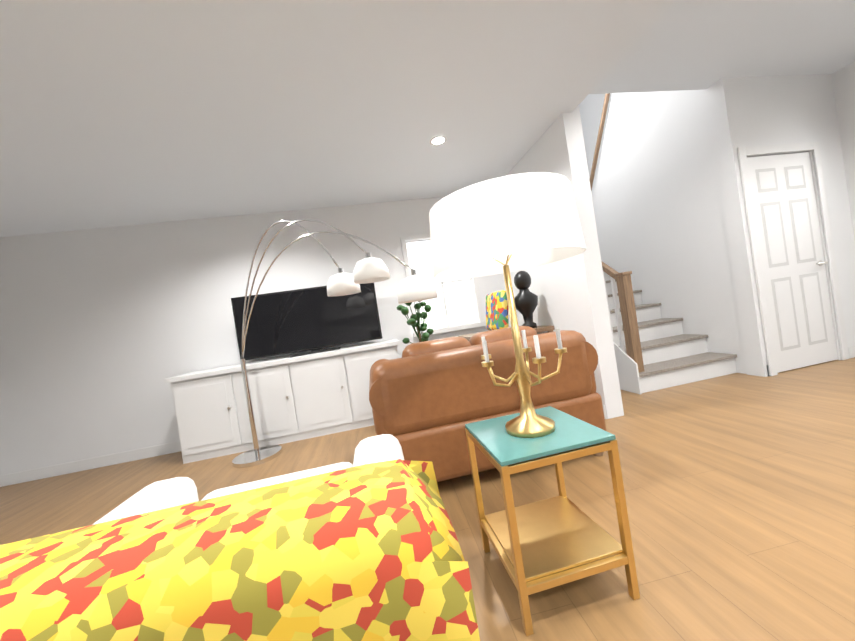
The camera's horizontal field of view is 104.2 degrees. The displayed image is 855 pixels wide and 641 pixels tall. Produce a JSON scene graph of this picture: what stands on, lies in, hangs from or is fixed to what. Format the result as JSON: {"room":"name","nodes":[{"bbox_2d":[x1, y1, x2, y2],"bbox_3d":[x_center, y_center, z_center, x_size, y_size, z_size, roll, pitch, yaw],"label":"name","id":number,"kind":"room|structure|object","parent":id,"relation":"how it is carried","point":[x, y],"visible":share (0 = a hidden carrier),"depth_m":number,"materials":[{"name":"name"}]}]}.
{"room":"living room","nodes":[
{"label":"living room","id":0,"kind":"room"},
{"bbox_2d":[0,197,510,475],"bbox_3d":[-1.680,-0.157,3.824,5.690,2.780,0.150,-9,1,-10],"label":"wall","id":1,"kind":"structure","parent":0,"point":[104,332],"depth_m":3.51,"materials":[{"name":"paint"}]},
{"bbox_2d":[0,441,180,486],"bbox_3d":[-1.539,1.173,3.739,5.536,0.110,0.017,-9,1,-10],"label":"baseboard","id":2,"kind":"structure","parent":1,"relation":"attached to","point":[78,466],"depth_m":3.40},
{"bbox_2d":[400,233,485,336],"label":"window","id":3,"kind":"structure","parent":1,"relation":"in","point":[459,303],"depth_m":4.16,"materials":[{"name":"white glass"}]},
{"bbox_2d":[0,0,676,236],"bbox_3d":[-1.549,-1.393,1.746,5.620,0.326,4.030,-9,1,-10],"label":"ceiling soffit","id":4,"kind":"structure","parent":0,"point":[115,113],"depth_m":2.02,"materials":[{"name":"white paint"}]},
{"bbox_2d":[429,136,446,145],"bbox_3d":[0.088,-1.484,2.748,0.148,0.002,0.148,-9,1,-19],"label":"recessed light","id":5,"kind":"object","parent":4,"relation":"in","point":[437,140],"visible":1,"depth_m":2.73,"materials":[{"name":"white"}]},
{"bbox_2d":[0,357,854,640],"bbox_3d":[2.419,0.701,1.083,13.100,0.100,12.400,-9,1,-10],"label":"floor","id":6,"kind":"structure","parent":0,"point":[739,489],"depth_m":1.58,"materials":[{"name":"brown wood"}]},
{"bbox_2d":[92,434,403,524],"bbox_3d":[-0.459,0.738,0.873,0.910,0.700,0.850,-9,1,-10],"label":"armchair","id":7,"kind":"object","parent":6,"relation":"on","point":[166,493],"visible":0.21,"depth_m":1.12,"materials":[{"name":"fabric"}]},
{"bbox_2d":[0,459,479,640],"bbox_3d":[-0.433,0.544,0.551,1.006,0.382,0.297,-9,1,-10],"label":"throw blanket","id":8,"kind":"object","parent":7,"relation":"on","point":[369,552],"visible":1,"depth_m":0.49,"materials":[{"name":"yellow fabric"}]},
{"bbox_2d":[163,339,399,463],"bbox_3d":[-1.348,0.786,3.516,2.210,0.820,0.520,-9,1,-10],"label":"media console","id":9,"kind":"object","parent":6,"relation":"on","point":[302,397],"visible":0.83,"depth_m":3.26,"materials":[{"name":"white wood"}]},
{"bbox_2d":[231,283,381,359],"bbox_3d":[-1.265,0.004,3.583,1.470,0.700,0.180,-9,1,-10],"label":"television","id":10,"kind":"object","parent":9,"relation":"on","point":[314,320],"visible":0.83,"depth_m":3.54,"materials":[{"name":"black plastic"}]},
{"bbox_2d":[232,219,437,467],"bbox_3d":[-0.865,0.128,2.629,2.178,1.993,0.440,-8,1,25],"label":"arc floor lamp","id":11,"kind":"object","parent":6,"relation":"on","point":[414,287],"visible":1,"depth_m":2.52,"materials":[{"name":"silver metal"}]},
{"bbox_2d":[397,301,433,343],"bbox_3d":[-0.051,0.362,3.153,0.346,1.275,0.447,-9,1,-10],"label":"potted plant","id":12,"kind":"object","parent":6,"relation":"on","point":[413,318],"visible":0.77,"depth_m":3.10,"materials":[{"name":"green plant"}]},
{"bbox_2d":[369,326,605,481],"bbox_3d":[0.316,0.523,2.407,1.410,0.860,0.970,-9,1,-10],"label":"leather sofa","id":13,"kind":"object","parent":6,"relation":"on","point":[429,400],"visible":0.73,"depth_m":1.91,"materials":[{"name":"brown leather"}]},
{"bbox_2d":[458,326,554,340],"bbox_3d":[0.826,0.485,3.438,0.750,0.760,0.730,-9,1,-10],"label":"console table","id":14,"kind":"object","parent":6,"relation":"on","point":[538,329],"visible":0.1,"depth_m":3.14,"materials":[{"name":"brown wood"}]},
{"bbox_2d":[486,290,508,330],"bbox_3d":[0.705,-0.093,3.401,0.142,0.398,0.440,-9,1,-10],"label":"cushion","id":15,"kind":"object","parent":14,"relation":"on","point":[496,310],"visible":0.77,"depth_m":3.26,"materials":[{"name":"multicoloured fabric"}]},
{"bbox_2d":[514,271,537,327],"bbox_3d":[0.953,-0.204,3.242,0.234,0.567,0.240,-9,1,-10],"label":"statue","id":16,"kind":"object","parent":14,"relation":"on","point":[526,301],"visible":0.92,"depth_m":3.18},
{"bbox_2d":[465,406,639,635],"bbox_3d":[0.428,0.677,1.255,0.404,0.545,0.404,-9,1,-10],"label":"side table","id":17,"kind":"object","parent":6,"relation":"on","point":[549,536],"visible":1,"depth_m":1.13,"materials":[{"name":"orange wood"}]},
{"bbox_2d":[429,172,585,437],"bbox_3d":[0.322,-0.015,1.248,0.550,0.854,0.550,-9,1,-10],"label":"table lamp","id":18,"kind":"object","parent":17,"relation":"on","point":[506,225],"visible":1,"depth_m":1.04,"materials":[{"name":"white fabric"}]},
{"bbox_2d":[604,272,736,393],"bbox_3d":[2.651,-1.058,4.939,2.415,3.230,3.320,-9,1,-10],"label":"staircase","id":19,"kind":"structure","parent":6,"relation":"on","point":[673,355],"depth_m":3.45,"materials":[{"name":"white wood"}]},
{"bbox_2d":[589,93,609,186],"bbox_3d":[2.354,-3.005,4.326,0.047,3.316,1.900,-9,1,-10],"label":"stair railing","id":20,"kind":"object","parent":19,"relation":"attached to","point":[607,95],"depth_m":4.59,"materials":[{"name":"brown wood"}]},
{"bbox_2d":[591,187,644,372],"bbox_3d":[1.778,-0.415,3.810,0.110,1.860,1.347,-9,1,-10],"label":"stair railing","id":21,"kind":"object","parent":19,"relation":"attached to","point":[628,315],"depth_m":3.18,"materials":[{"name":"brown wood"}]},
{"bbox_2d":[503,105,623,418],"bbox_3d":[1.164,-0.588,3.431,0.150,2.780,1.590,-9,1,-10],"label":"wall","id":22,"kind":"structure","parent":0,"point":[570,293],"depth_m":2.67,"materials":[{"name":"paint"}]},
{"bbox_2d":[603,405,606,418],"bbox_3d":[1.287,0.744,3.414,0.010,0.110,1.556,-9,1,-10],"label":"baseboard","id":23,"kind":"structure","parent":22,"relation":"attached to","point":[604,409],"depth_m":2.65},
{"bbox_2d":[579,109,592,199],"bbox_3d":[2.192,-2.052,6.641,2.750,5.300,0.150,-9,1,-10],"label":"wall","id":24,"kind":"structure","parent":0,"point":[585,151],"depth_m":6.76,"materials":[{"name":"paint"}]},
{"bbox_2d":[593,89,746,373],"bbox_3d":[2.574,-2.088,4.421,0.120,5.300,2.436,-9,1,-10],"label":"wall","id":25,"kind":"structure","parent":0,"point":[659,217],"depth_m":3.77,"materials":[{"name":"paint"}]},
{"bbox_2d":[579,62,854,239],"bbox_3d":[4.014,-2.300,3.582,0.150,5.300,6.500,-9,1,-10],"label":"wall","id":26,"kind":"structure","parent":0,"point":[843,80],"depth_m":3.26,"materials":[{"name":"paint"}]},
{"bbox_2d":[589,0,854,93],"bbox_3d":[1.983,-2.156,1.054,13.100,0.120,12.400,-9,1,-10],"label":"ceiling","id":27,"kind":"structure","parent":0,"point":[691,45],"depth_m":2.64,"materials":[{"name":"white paint"}]},
{"bbox_2d":[706,74,854,376],"bbox_3d":[3.536,-0.949,3.251,1.300,2.780,0.150,-9,1,-10],"label":"wall","id":28,"kind":"structure","parent":0,"point":[757,111],"depth_m":3.17,"materials":[{"name":"paint"}]},
{"bbox_2d":[737,141,849,375],"bbox_3d":[3.463,-0.606,3.205,0.950,2.125,0.185,-9,1,-10],"label":"closet door","id":29,"kind":"structure","parent":28,"relation":"in","point":[791,263],"depth_m":3.17,"materials":[{"name":"white wood"}]},
{"bbox_2d":[848,346,854,357],"bbox_3d":[4.242,0.294,3.266,0.286,0.110,0.010,-9,1,-10],"label":"baseboard","id":30,"kind":"structure","parent":28,"relation":"attached to","point":[851,349],"depth_m":3.24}
]}

